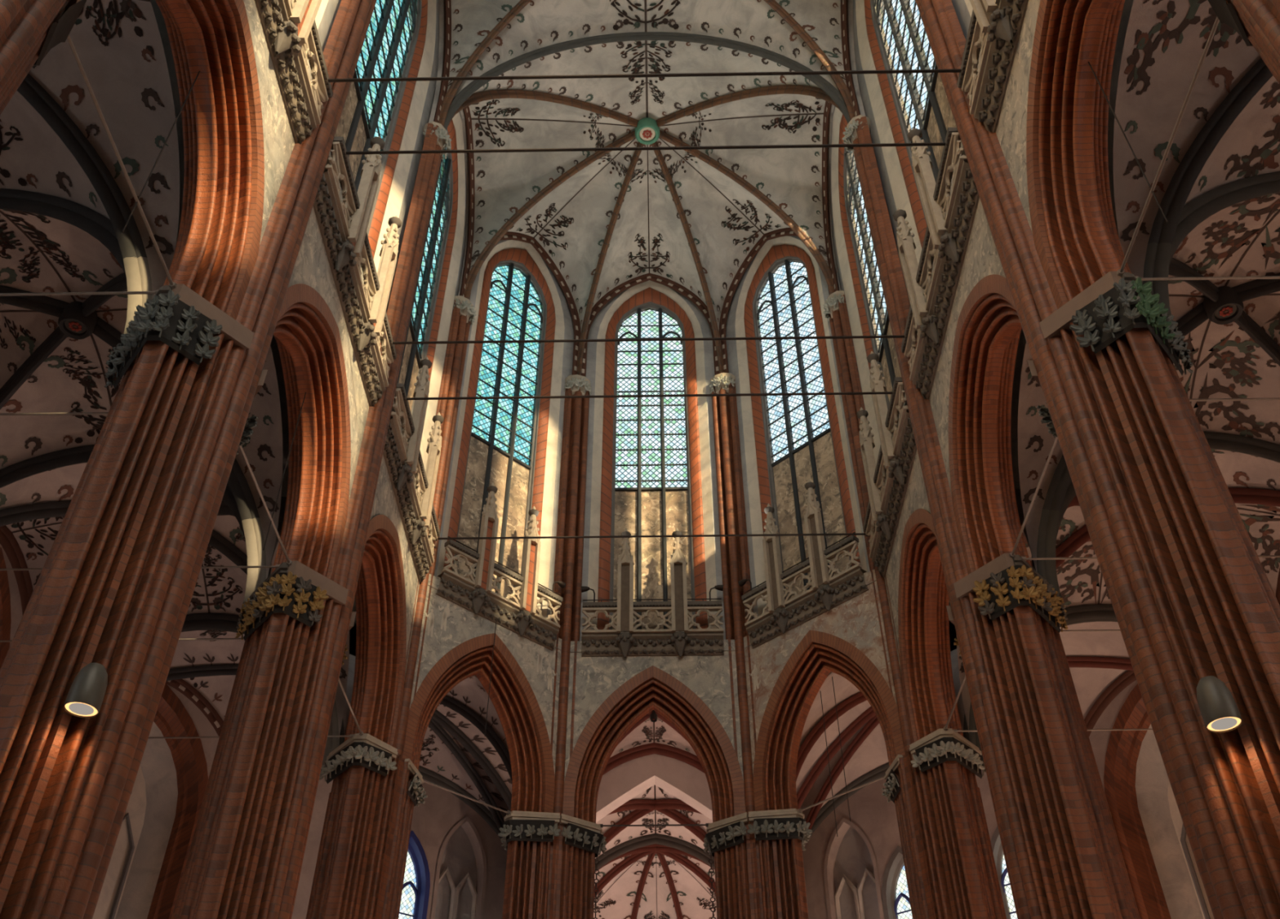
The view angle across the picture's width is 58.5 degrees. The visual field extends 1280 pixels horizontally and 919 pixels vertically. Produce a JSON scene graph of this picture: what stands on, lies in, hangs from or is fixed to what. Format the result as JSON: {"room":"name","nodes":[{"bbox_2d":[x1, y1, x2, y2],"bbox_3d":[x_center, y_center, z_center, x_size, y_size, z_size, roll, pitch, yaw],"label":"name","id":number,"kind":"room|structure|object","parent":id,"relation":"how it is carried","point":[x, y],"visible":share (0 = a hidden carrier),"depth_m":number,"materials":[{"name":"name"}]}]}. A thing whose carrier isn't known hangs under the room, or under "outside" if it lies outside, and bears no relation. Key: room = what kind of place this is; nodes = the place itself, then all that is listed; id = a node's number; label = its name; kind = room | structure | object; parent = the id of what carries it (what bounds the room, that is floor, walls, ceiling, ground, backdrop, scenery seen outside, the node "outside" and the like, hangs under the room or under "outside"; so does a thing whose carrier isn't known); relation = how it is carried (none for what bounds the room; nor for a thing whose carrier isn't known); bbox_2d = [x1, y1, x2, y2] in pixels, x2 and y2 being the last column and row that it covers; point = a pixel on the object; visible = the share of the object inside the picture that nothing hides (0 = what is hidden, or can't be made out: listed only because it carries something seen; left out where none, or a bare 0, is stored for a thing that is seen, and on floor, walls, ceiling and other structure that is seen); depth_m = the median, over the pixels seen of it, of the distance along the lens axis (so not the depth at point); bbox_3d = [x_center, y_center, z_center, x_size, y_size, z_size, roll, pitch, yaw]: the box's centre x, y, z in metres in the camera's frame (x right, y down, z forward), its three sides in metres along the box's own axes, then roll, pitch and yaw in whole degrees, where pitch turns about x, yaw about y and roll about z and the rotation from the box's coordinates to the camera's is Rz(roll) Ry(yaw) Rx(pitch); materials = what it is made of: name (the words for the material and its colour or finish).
{"room":"church","nodes":[
{"label":"church","id":0,"kind":"room"},
{"bbox_2d":[0,0,86,115],"bbox_3d":[-5.325,-5.174,10.073,2.310,24.250,2.310,-16,-44,17],"label":"pier","id":1,"kind":"object","parent":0,"point":[29,29],"visible":1,"depth_m":8.94,"materials":[{"name":"brick"}]},
{"bbox_2d":[66,34,176,288],"bbox_3d":[-5.280,-2.982,11.663,0.069,0.079,3.320,-1,-41,1],"label":"rod","id":2,"kind":"object","parent":1,"relation":"attached to","point":[171,284],"visible":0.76,"depth_m":11.56,"materials":[{"name":"metal"}]},
{"bbox_2d":[0,0,377,918],"bbox_3d":[-5.229,-1.693,14.058,2.310,24.250,2.350,-16,-44,17],"label":"pier","id":3,"kind":"object","parent":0,"point":[114,588],"visible":1,"depth_m":10.99,"materials":[{"name":"brick"}]},
{"bbox_2d":[0,412,108,416],"bbox_3d":[-8.792,-0.560,14.434,6.950,0.075,0.065,-1,-41,1],"label":"rod","id":4,"kind":"object","parent":3,"relation":"attached to","point":[56,413],"visible":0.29,"depth_m":14.40,"materials":[{"name":"metal"}]},
{"bbox_2d":[0,288,159,296],"bbox_3d":[-8.826,-1.849,12.958,6.950,0.075,0.065,-1,-41,1],"label":"rod","id":5,"kind":"object","parent":3,"relation":"attached to","point":[156,290],"visible":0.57,"depth_m":12.91,"materials":[{"name":"metal"}]},
{"bbox_2d":[63,662,107,717],"bbox_3d":[-4.766,2.025,9.916,0.283,0.440,0.483,8,-42,-9],"label":"lamp","id":6,"kind":"object","parent":3,"relation":"attached to","point":[86,695],"visible":1,"depth_m":9.73,"materials":[{"name":"grey metal"}]},
{"bbox_2d":[238,445,292,565],"bbox_3d":[-5.189,0.491,15.639,0.069,0.079,3.320,-1,-41,1],"label":"rod","id":7,"kind":"object","parent":3,"relation":"attached to","point":[289,562],"visible":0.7,"depth_m":15.78,"materials":[{"name":"metal"}]},
{"bbox_2d":[0,544,506,918],"bbox_3d":[-7.389,5.686,16.842,9.650,16.800,26.210,-1,-41,1],"label":"wall","id":8,"kind":"structure","parent":0,"point":[433,820],"depth_m":28.28,"materials":[{"name":"paint"}]},
{"bbox_2d":[0,546,11,669],"bbox_3d":[-12.497,6.260,17.771,0.660,12.160,3.660,-1,-41,1],"label":"arch","id":9,"kind":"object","parent":8,"relation":"in","point":[5,596],"depth_m":21.83,"materials":[{"name":"brick"}]},
{"bbox_2d":[92,683,208,918],"bbox_3d":[-10.686,10.513,20.664,0.973,14.560,4.305,-24,-47,25],"label":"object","id":10,"kind":"structure","parent":8,"relation":"in","point":[143,879],"depth_m":24.41,"materials":[{"name":"brick"}]},
{"bbox_2d":[398,830,430,918],"bbox_3d":[-5.724,11.943,25.951,1.340,7.160,0.360,27,-48,-28],"label":"window","id":11,"kind":"structure","parent":8,"relation":"in","point":[416,882],"depth_m":27.74,"materials":[{"name":"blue glass"}]},
{"bbox_2d":[431,817,487,918],"bbox_3d":[-4.530,12.254,26.885,1.440,7.920,0.340,27,-48,-28],"label":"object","id":12,"kind":"structure","parent":8,"relation":"in","point":[461,873],"depth_m":28.64,"materials":[{"name":"paint"}]},
{"bbox_2d":[171,121,451,918],"bbox_3d":[-5.146,1.770,18.022,2.310,24.250,2.343,-16,-44,17],"label":"pier","id":13,"kind":"object","parent":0,"point":[245,859],"visible":0.96,"depth_m":15.81,"materials":[{"name":"brick"}]},
{"bbox_2d":[0,638,244,642],"bbox_3d":[-8.701,2.913,18.410,6.950,0.075,0.065,-1,-41,1],"label":"rod","id":14,"kind":"object","parent":13,"relation":"attached to","point":[180,639],"visible":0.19,"depth_m":18.38,"materials":[{"name":"metal"}]},
{"bbox_2d":[0,564,280,570],"bbox_3d":[-8.735,1.624,16.934,6.950,0.075,0.065,-1,-41,1],"label":"rod","id":15,"kind":"object","parent":13,"relation":"attached to","point":[277,566],"visible":0.44,"depth_m":16.89,"materials":[{"name":"metal"}]},
{"bbox_2d":[338,678,364,735],"bbox_3d":[-5.098,3.961,19.611,0.069,0.079,3.310,-1,-41,1],"label":"rod","id":16,"kind":"object","parent":13,"relation":"attached to","point":[361,733],"visible":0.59,"depth_m":20.08,"materials":[{"name":"metal"}]},
{"bbox_2d":[243,0,419,682],"bbox_3d":[-2.967,-4.345,15.849,6.050,30.800,31.550,-1,-41,1],"label":"wall","id":17,"kind":"structure","parent":0,"point":[312,268],"depth_m":16.76,"materials":[{"name":"paint"}]},
{"bbox_2d":[155,0,264,319],"bbox_3d":[-5.268,-4.247,12.768,0.925,3.400,4.700,-1,-41,1],"label":"arch","id":18,"kind":"object","parent":17,"relation":"attached to","point":[215,255],"visible":0.94,"depth_m":13.86,"materials":[{"name":"brick"}]},
{"bbox_2d":[121,71,199,232],"bbox_3d":[-5.273,-3.519,12.689,0.016,3.200,0.014,-1,-41,1],"label":"hanging cable","id":19,"kind":"object","parent":18,"relation":"hanging from","point":[153,166],"visible":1,"depth_m":12.54,"materials":[{"name":"metal"}]},
{"bbox_2d":[254,0,333,144],"bbox_3d":[-4.657,-7.165,15.303,0.410,3.610,4.581,-1,-41,1],"label":"parapet","id":20,"kind":"object","parent":17,"relation":"attached to","point":[289,26],"visible":1,"depth_m":15.45,"materials":[{"name":"stone"}]},
{"bbox_2d":[328,69,961,82],"bbox_3d":[0.053,-5.534,16.466,9.520,0.106,0.092,-1,-41,1],"label":"rod","id":21,"kind":"object","parent":20,"relation":"attached to","point":[909,71],"visible":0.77,"depth_m":16.45,"materials":[{"name":"metal"}]},
{"bbox_2d":[271,284,351,581],"bbox_3d":[-5.177,-0.774,16.744,0.925,3.400,4.700,-1,-41,1],"label":"arch","id":22,"kind":"object","parent":17,"relation":"attached to","point":[306,334],"visible":0.67,"depth_m":17.78,"materials":[{"name":"brick"}]},
{"bbox_2d":[262,391,306,550],"bbox_3d":[-5.180,0.040,16.763,0.016,3.200,0.014,-1,-41,1],"label":"hanging cable","id":23,"kind":"object","parent":22,"relation":"hanging from","point":[305,392],"visible":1,"depth_m":16.62,"materials":[{"name":"metal"}]},
{"bbox_2d":[315,0,341,52],"bbox_3d":[-5.208,-11.809,19.372,0.390,15.520,5.380,-1,-41,1],"label":"window","id":24,"kind":"structure","parent":17,"relation":"in","point":[326,15],"depth_m":18.09,"materials":[{"name":"grey paint"}]},
{"bbox_2d":[313,136,402,406],"bbox_3d":[-4.566,-3.692,19.279,0.410,3.610,4.581,-1,-41,1],"label":"parapet","id":25,"kind":"object","parent":17,"relation":"attached to","point":[344,237],"visible":0.99,"depth_m":18.58,"materials":[{"name":"stone"}]},
{"bbox_2d":[381,335,904,344],"bbox_3d":[0.142,-2.133,20.359,9.520,0.106,0.092,-1,-41,1],"label":"rod","id":26,"kind":"object","parent":25,"relation":"attached to","point":[857,336],"visible":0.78,"depth_m":20.34,"materials":[{"name":"metal"}]},
{"bbox_2d":[344,514,406,747],"bbox_3d":[-5.087,2.696,20.716,0.925,3.400,4.700,-1,-41,1],"label":"arch","id":27,"kind":"object","parent":17,"relation":"attached to","point":[377,695],"visible":0.54,"depth_m":21.77,"materials":[{"name":"brick"}]},
{"bbox_2d":[334,0,439,311],"bbox_3d":[-5.118,-8.336,23.348,0.390,15.520,5.380,-1,-41,1],"label":"window","id":28,"kind":"structure","parent":17,"relation":"in","point":[402,40],"depth_m":23.67,"materials":[{"name":"grey paint"}]},
{"bbox_2d":[382,356,444,582],"bbox_3d":[-4.475,-0.222,23.251,0.410,3.610,4.581,-1,-41,1],"label":"parapet","id":29,"kind":"object","parent":17,"relation":"attached to","point":[402,457],"visible":0.99,"depth_m":22.67,"materials":[{"name":"stone"}]},
{"bbox_2d":[406,391,893,399],"bbox_3d":[0.166,-1.192,21.436,9.520,0.106,0.092,-1,-41,1],"label":"rod","id":30,"kind":"object","parent":29,"relation":"attached to","point":[860,393],"visible":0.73,"depth_m":21.42,"materials":[{"name":"metal"}]},
{"bbox_2d":[386,87,466,494],"bbox_3d":[-5.027,-4.867,27.320,0.390,15.520,5.380,-1,-41,1],"label":"window","id":31,"kind":"structure","parent":17,"relation":"in","point":[440,273],"depth_m":28.51,"materials":[{"name":"grey paint"}]},
{"bbox_2d":[435,483,563,650],"bbox_3d":[-3.042,2.222,26.050,3.288,3.610,0.410,32,-51,-32],"label":"parapet","id":32,"kind":"object","parent":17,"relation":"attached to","point":[475,595],"visible":0.97,"depth_m":25.48,"materials":[{"name":"stone"}]},
{"bbox_2d":[484,619,496,736],"bbox_3d":[-3.143,4.402,24.191,0.016,3.200,0.014,-1,-41,1],"label":"hanging cable","id":33,"kind":"object","parent":32,"relation":"hanging from","point":[495,620],"visible":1,"depth_m":24.00,"materials":[{"name":"metal"}]},
{"bbox_2d":[552,580,565,592],"bbox_3d":[-1.923,3.061,26.761,0.346,0.522,0.142,26,-48,-27],"label":"spotlight","id":34,"kind":"object","parent":32,"relation":"on","point":[561,584],"visible":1,"depth_m":26.86,"materials":[{"name":"metal"}]},
{"bbox_2d":[434,240,573,620],"bbox_3d":[-3.426,-2.168,30.410,4.260,15.520,0.390,32,-51,-32],"label":"window","id":35,"kind":"structure","parent":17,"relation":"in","point":[514,446],"depth_m":29.74,"materials":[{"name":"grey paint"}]},
{"bbox_2d":[306,295,476,918],"bbox_3d":[-5.051,5.234,21.988,2.310,24.250,2.323,15,-43,-16],"label":"pier","id":36,"kind":"object","parent":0,"point":[359,873],"visible":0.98,"depth_m":20.52,"materials":[{"name":"brick"}]},
{"bbox_2d":[148,734,353,738],"bbox_3d":[-8.645,5.091,20.902,6.950,0.075,0.065,-1,-41,1],"label":"rod","id":37,"kind":"object","parent":36,"relation":"attached to","point":[350,735],"visible":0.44,"depth_m":20.89,"materials":[{"name":"metal"}]},
{"bbox_2d":[434,533,867,541],"bbox_3d":[0.241,1.663,24.704,9.520,0.106,0.092,-1,-41,1],"label":"rod","id":38,"kind":"object","parent":36,"relation":"attached to","point":[835,534],"visible":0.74,"depth_m":24.69,"materials":[{"name":"metal"}]},
{"bbox_2d":[497,374,606,918],"bbox_3d":[-1.893,7.243,24.289,2.318,24.250,2.310,15,-43,-16],"label":"pier","id":39,"kind":"object","parent":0,"point":[550,862],"visible":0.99,"depth_m":23.43,"materials":[{"name":"brick"}]},
{"bbox_2d":[422,777,511,814],"bbox_3d":[-3.475,6.709,22.727,2.391,0.097,0.084,32,-51,-32],"label":"rod","id":40,"kind":"object","parent":39,"relation":"attached to","point":[508,812],"visible":0.8,"depth_m":22.75,"materials":[{"name":"metal"}]},
{"bbox_2d":[401,633,555,813],"bbox_3d":[-3.466,5.348,23.905,3.811,3.600,0.925,32,-51,-32],"label":"arch","id":41,"kind":"object","parent":39,"relation":"on","point":[517,707],"visible":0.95,"depth_m":24.14,"materials":[{"name":"brick"}]},
{"bbox_2d":[562,665,745,823],"bbox_3d":[0.298,6.323,25.023,3.811,3.600,0.925,-1,-41,1],"label":"arch","id":42,"kind":"object","parent":39,"relation":"on","point":[651,689],"visible":0.95,"depth_m":24.87,"materials":[{"name":"brick"}]},
{"bbox_2d":[597,822,711,827],"bbox_3d":[0.299,7.650,23.881,2.391,0.079,0.069,-1,-41,1],"label":"rod","id":43,"kind":"object","parent":39,"relation":"attached to","point":[706,824],"visible":1,"depth_m":23.87,"materials":[{"name":"metal"}]},
{"bbox_2d":[0,0,1279,918],"bbox_3d":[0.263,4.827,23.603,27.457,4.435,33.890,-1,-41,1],"label":"ceiling","id":44,"kind":"structure","parent":0,"point":[59,161],"depth_m":18.33,"materials":[{"name":"paint"}]},
{"bbox_2d":[433,0,860,129],"bbox_3d":[0.106,-11.206,25.741,10.280,5.671,5.439,-1,-41,1],"label":"ceiling","id":45,"kind":"structure","parent":0,"point":[477,37],"depth_m":27.95,"materials":[{"name":"paint"}]},
{"bbox_2d":[428,40,866,377],"bbox_3d":[0.221,-6.532,30.613,10.445,5.022,8.366,-1,-41,1],"label":"ceiling","id":46,"kind":"structure","parent":0,"point":[691,223],"depth_m":31.51,"materials":[{"name":"paint"}]},
{"bbox_2d":[408,569,897,782],"bbox_3d":[0.272,4.672,24.425,11.590,5.300,4.100,-1,-41,1],"label":"wall","id":47,"kind":"structure","parent":0,"point":[855,621],"depth_m":25.03,"materials":[{"name":"paint"}]},
{"bbox_2d":[579,280,725,640],"bbox_3d":[0.294,-1.204,31.516,4.260,15.520,0.390,-1,-41,1],"label":"window","id":48,"kind":"structure","parent":47,"relation":"in","point":[651,470],"depth_m":30.64,"materials":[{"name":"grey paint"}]},
{"bbox_2d":[581,527,724,657],"bbox_3d":[0.287,3.085,27.039,3.288,3.610,0.410,-1,-41,1],"label":"parapet","id":49,"kind":"object","parent":47,"relation":"attached to","point":[624,640],"visible":1,"depth_m":26.35,"materials":[{"name":"stone"}]},
{"bbox_2d":[581,586,595,601],"bbox_3d":[-1.228,3.216,26.939,0.346,0.522,0.143,-1,-41,1],"label":"spotlight","id":50,"kind":"object","parent":49,"relation":"on","point":[584,588],"visible":1,"depth_m":27.01,"materials":[{"name":"metal"}]},
{"bbox_2d":[709,584,723,600],"bbox_3d":[1.801,3.181,26.901,0.346,0.522,0.143,-1,-41,1],"label":"spotlight","id":51,"kind":"object","parent":49,"relation":"on","point":[720,588],"visible":1,"depth_m":26.97,"materials":[{"name":"metal"}]},
{"bbox_2d":[725,235,870,618],"bbox_3d":[3.962,-2.253,30.316,0.390,15.520,4.260,32,-51,-32],"label":"window","id":52,"kind":"structure","parent":47,"relation":"in","point":[786,442],"depth_m":29.67,"materials":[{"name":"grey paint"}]},
{"bbox_2d":[741,479,868,648],"bbox_3d":[3.568,2.146,25.966,0.410,3.610,3.288,32,-51,-32],"label":"parapet","id":53,"kind":"object","parent":47,"relation":"attached to","point":[828,592],"visible":0.99,"depth_m":25.39,"materials":[{"name":"stone"}]},
{"bbox_2d":[737,578,751,591],"bbox_3d":[2.488,3.010,26.705,0.346,0.522,0.142,-28,-48,28],"label":"spotlight","id":54,"kind":"object","parent":53,"relation":"on","point":[742,582],"visible":1,"depth_m":26.80,"materials":[{"name":"metal"}]},
{"bbox_2d":[602,710,704,775],"bbox_3d":[0.343,7.853,27.126,5.644,4.480,4.134,-1,-41,1],"label":"ceiling","id":55,"kind":"structure","parent":0,"point":[653,734],"depth_m":29.65,"materials":[{"name":"paint"}]},
{"bbox_2d":[593,857,599,918],"bbox_3d":[-1.006,10.921,25.277,0.096,4.418,0.096,32,-51,-32],"label":"hanging chain","id":56,"kind":"object","parent":55,"relation":"hanging from","point":[596,883],"visible":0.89,"depth_m":26.20,"materials":[{"name":"metal"}]},
{"bbox_2d":[708,854,715,918],"bbox_3d":[1.654,10.890,25.243,0.096,4.418,0.096,32,-51,-32],"label":"hanging chain","id":57,"kind":"object","parent":55,"relation":"hanging from","point":[712,907],"visible":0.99,"depth_m":26.16,"materials":[{"name":"metal"}]},
{"bbox_2d":[595,754,712,822],"bbox_3d":[0.382,13.006,25.529,7.200,17.200,0.430,-1,-41,1],"label":"arch","id":58,"kind":"object","parent":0,"point":[682,780],"visible":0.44,"depth_m":29.44,"materials":[{"name":"white paint"}]},
{"bbox_2d":[702,373,812,918],"bbox_3d":[2.492,7.188,24.228,2.317,24.250,2.318,15,-43,-16],"label":"pier","id":59,"kind":"object","parent":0,"point":[758,860],"visible":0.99,"depth_m":23.37,"materials":[{"name":"brick"}]},
{"bbox_2d":[753,630,905,811],"bbox_3d":[4.010,5.262,23.810,0.925,3.600,3.811,32,-51,-32],"label":"arch","id":60,"kind":"object","parent":59,"relation":"on","point":[793,694],"visible":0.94,"depth_m":24.07,"materials":[{"name":"brick"}]},
{"bbox_2d":[820,691,837,836],"bbox_3d":[3.846,6.139,23.294,0.016,3.200,0.014,-1,-41,1],"label":"hanging cable","id":61,"kind":"object","parent":60,"relation":"hanging from","point":[820,691],"visible":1,"depth_m":23.22,"materials":[{"name":"metal"}]},
{"bbox_2d":[831,676,850,821],"bbox_3d":[4.089,5.822,23.236,0.016,3.200,0.014,-1,-41,1],"label":"hanging cable","id":62,"kind":"object","parent":60,"relation":"hanging from","point":[832,677],"visible":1,"depth_m":23.17,"materials":[{"name":"metal"}]},
{"bbox_2d":[822,290,1006,918],"bbox_3d":[5.543,5.120,21.862,2.310,24.250,2.320,15,-43,-16],"label":"pier","id":63,"kind":"object","parent":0,"point":[951,873],"visible":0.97,"depth_m":20.36,"materials":[{"name":"brick"}]},
{"bbox_2d":[797,776,884,813],"bbox_3d":[4.020,6.623,22.632,0.084,0.097,2.391,32,-51,-32],"label":"rod","id":64,"kind":"object","parent":63,"relation":"attached to","point":[800,810],"visible":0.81,"depth_m":22.67,"materials":[{"name":"metal"}]},
{"bbox_2d":[952,728,1152,733],"bbox_3d":[9.103,4.886,20.677,6.950,0.075,0.065,-1,-41,1],"label":"rod","id":65,"kind":"object","parent":63,"relation":"attached to","point":[956,731],"visible":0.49,"depth_m":20.67,"materials":[{"name":"metal"}]},
{"bbox_2d":[884,0,1039,674],"bbox_3d":[3.082,-4.415,15.772,6.050,30.800,31.550,-1,-41,1],"label":"wall","id":66,"kind":"structure","parent":0,"point":[981,260],"depth_m":16.71,"materials":[{"name":"paint"}]},
{"bbox_2d":[830,78,910,464],"bbox_3d":[5.421,-4.987,27.187,0.390,15.520,5.380,-1,-41,1],"label":"window","id":67,"kind":"structure","parent":66,"relation":"in","point":[857,268],"depth_m":28.46,"materials":[{"name":"grey paint"}]},
{"bbox_2d":[856,351,916,577],"bbox_3d":[4.873,-0.330,23.132,0.410,3.610,4.581,-1,-41,1],"label":"parapet","id":68,"kind":"object","parent":66,"relation":"attached to","point":[897,451],"visible":0.98,"depth_m":22.55,"materials":[{"name":"stone"}]},
{"bbox_2d":[853,0,960,303],"bbox_3d":[5.331,-8.457,23.215,0.390,15.520,5.380,-1,-41,1],"label":"window","id":69,"kind":"structure","parent":66,"relation":"in","point":[888,34],"depth_m":23.59,"materials":[{"name":"grey paint"}]},
{"bbox_2d":[897,508,963,743],"bbox_3d":[5.487,2.574,20.581,0.925,3.400,4.700,-1,-41,1],"label":"arch","id":70,"kind":"object","parent":66,"relation":"attached to","point":[923,624],"visible":0.52,"depth_m":21.64,"materials":[{"name":"brick"}]},
{"bbox_2d":[893,127,979,399],"bbox_3d":[4.783,-3.800,19.160,0.410,3.610,4.581,-1,-41,1],"label":"parapet","id":71,"kind":"object","parent":66,"relation":"attached to","point":[948,228],"visible":0.99,"depth_m":18.46,"materials":[{"name":"stone"}]},
{"bbox_2d":[346,142,946,155],"bbox_3d":[0.074,-4.731,17.384,9.520,0.106,0.092,-1,-41,1],"label":"rod","id":72,"kind":"object","parent":71,"relation":"attached to","point":[847,145],"visible":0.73,"depth_m":17.37,"materials":[{"name":"metal"}]},
{"bbox_2d":[951,0,978,60],"bbox_3d":[5.240,-11.930,19.239,0.390,15.520,5.380,-1,-41,1],"label":"window","id":73,"kind":"structure","parent":66,"relation":"in","point":[963,9],"depth_m":17.91,"materials":[{"name":"grey paint"}]},
{"bbox_2d":[948,274,1031,574],"bbox_3d":[5.396,-0.896,16.609,0.925,3.400,4.700,-1,-41,1],"label":"arch","id":74,"kind":"object","parent":66,"relation":"attached to","point":[988,328],"visible":0.65,"depth_m":17.65,"materials":[{"name":"brick"}]},
{"bbox_2d":[956,0,1028,133],"bbox_3d":[4.692,-7.273,15.184,0.410,3.610,4.581,-1,-41,1],"label":"parapet","id":75,"kind":"object","parent":66,"relation":"attached to","point":[995,26],"visible":1,"depth_m":15.38,"materials":[{"name":"stone"}]},
{"bbox_2d":[1026,0,1131,309],"bbox_3d":[5.306,-4.369,12.633,0.925,3.400,4.700,-1,-41,1],"label":"arch","id":76,"kind":"object","parent":66,"relation":"attached to","point":[1077,242],"visible":0.94,"depth_m":13.73,"materials":[{"name":"brick"}]},
{"bbox_2d":[1088,62,1168,222],"bbox_3d":[5.327,-3.608,12.592,0.016,3.200,0.014,-1,-41,1],"label":"hanging cable","id":77,"kind":"object","parent":76,"relation":"hanging from","point":[1126,138],"visible":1,"depth_m":12.44,"materials":[{"name":"metal"}]},
{"bbox_2d":[802,680,1137,918],"bbox_3d":[7.758,5.511,16.649,9.650,16.800,26.210,-1,-41,1],"label":"wall","id":78,"kind":"structure","parent":0,"point":[870,811],"depth_m":28.47,"materials":[{"name":"paint"}]},
{"bbox_2d":[823,817,884,918],"bbox_3d":[5.308,12.178,26.727,1.520,7.820,0.340,-29,-49,29],"label":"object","id":79,"kind":"structure","parent":78,"relation":"in","point":[851,876],"depth_m":28.48,"materials":[{"name":"paint"}]},
{"bbox_2d":[881,845,912,918],"bbox_3d":[6.394,12.014,25.696,1.280,6.710,0.360,-29,-49,29],"label":"window","id":80,"kind":"structure","parent":78,"relation":"in","point":[895,900],"depth_m":27.49,"materials":[{"name":"white glass"}]},
{"bbox_2d":[991,826,1017,918],"bbox_3d":[8.539,10.849,24.325,1.340,6.660,0.360,-29,-49,29],"label":"window","id":81,"kind":"structure","parent":78,"relation":"in","point":[1001,867],"depth_m":25.99,"materials":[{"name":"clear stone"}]},
{"bbox_2d":[1103,683,1213,918],"bbox_3d":[11.265,10.263,20.388,0.950,14.560,4.304,23,-46,-24],"label":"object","id":82,"kind":"structure","parent":78,"relation":"in","point":[1163,873],"depth_m":24.10,"materials":[{"name":"brick"}]},
{"bbox_2d":[842,115,1140,918],"bbox_3d":[5.456,1.653,17.893,2.310,24.250,2.346,-16,-44,17],"label":"pier","id":83,"kind":"object","parent":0,"point":[1064,859],"visible":1,"depth_m":15.64,"materials":[{"name":"brick"}]},
{"bbox_2d":[943,675,965,730],"bbox_3d":[5.500,3.839,19.476,0.069,0.079,3.310,-1,-41,1],"label":"rod","id":84,"kind":"object","parent":83,"relation":"attached to","point":[945,728],"visible":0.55,"depth_m":19.97,"materials":[{"name":"metal"}]},
{"bbox_2d":[1021,555,1279,561],"bbox_3d":[9.012,1.420,16.708,6.950,0.075,0.065,-1,-41,1],"label":"rod","id":85,"kind":"object","parent":83,"relation":"attached to","point":[1024,558],"visible":0.43,"depth_m":16.73,"materials":[{"name":"metal"}]},
{"bbox_2d":[915,0,1279,918],"bbox_3d":[5.362,-1.826,13.911,2.310,24.250,2.365,-16,-44,17],"label":"pier","id":86,"kind":"object","parent":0,"point":[1193,598],"visible":1,"depth_m":11.01,"materials":[{"name":"brick"}]},
{"bbox_2d":[1009,436,1057,557],"bbox_3d":[5.409,0.369,15.504,0.069,0.079,3.320,-1,-41,1],"label":"rod","id":87,"kind":"object","parent":86,"relation":"attached to","point":[1012,553],"visible":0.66,"depth_m":15.66,"materials":[{"name":"metal"}]},
{"bbox_2d":[1134,275,1279,280],"bbox_3d":[8.922,-2.053,12.732,6.950,0.075,0.065,-1,-41,1],"label":"rod","id":88,"kind":"object","parent":86,"relation":"attached to","point":[1136,277],"visible":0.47,"depth_m":12.75,"materials":[{"name":"metal"}]},
{"bbox_2d":[1195,675,1242,733],"bbox_3d":[4.847,2.088,9.643,0.283,0.440,0.483,-9,-42,10],"label":"lamp","id":89,"kind":"object","parent":86,"relation":"attached to","point":[1219,710],"visible":1,"depth_m":9.46,"materials":[{"name":"grey metal"}]},
{"bbox_2d":[1189,397,1279,401],"bbox_3d":[8.955,-0.764,14.208,6.950,0.075,0.065,-1,-41,1],"label":"rod","id":90,"kind":"object","parent":86,"relation":"attached to","point":[1268,398],"visible":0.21,"depth_m":14.21,"materials":[{"name":"metal"}]},
{"bbox_2d":[1208,0,1279,84],"bbox_3d":[5.273,-5.296,9.938,2.310,24.250,2.310,-16,-44,17],"label":"pier","id":91,"kind":"object","parent":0,"point":[1257,22],"visible":1,"depth_m":8.87,"materials":[{"name":"brick"}]},
{"bbox_2d":[1116,16,1219,275],"bbox_3d":[5.319,-3.104,11.528,0.069,0.079,3.320,-1,-41,1],"label":"rod","id":92,"kind":"object","parent":91,"relation":"attached to","point":[1120,272],"visible":0.86,"depth_m":11.43,"materials":[{"name":"metal"}]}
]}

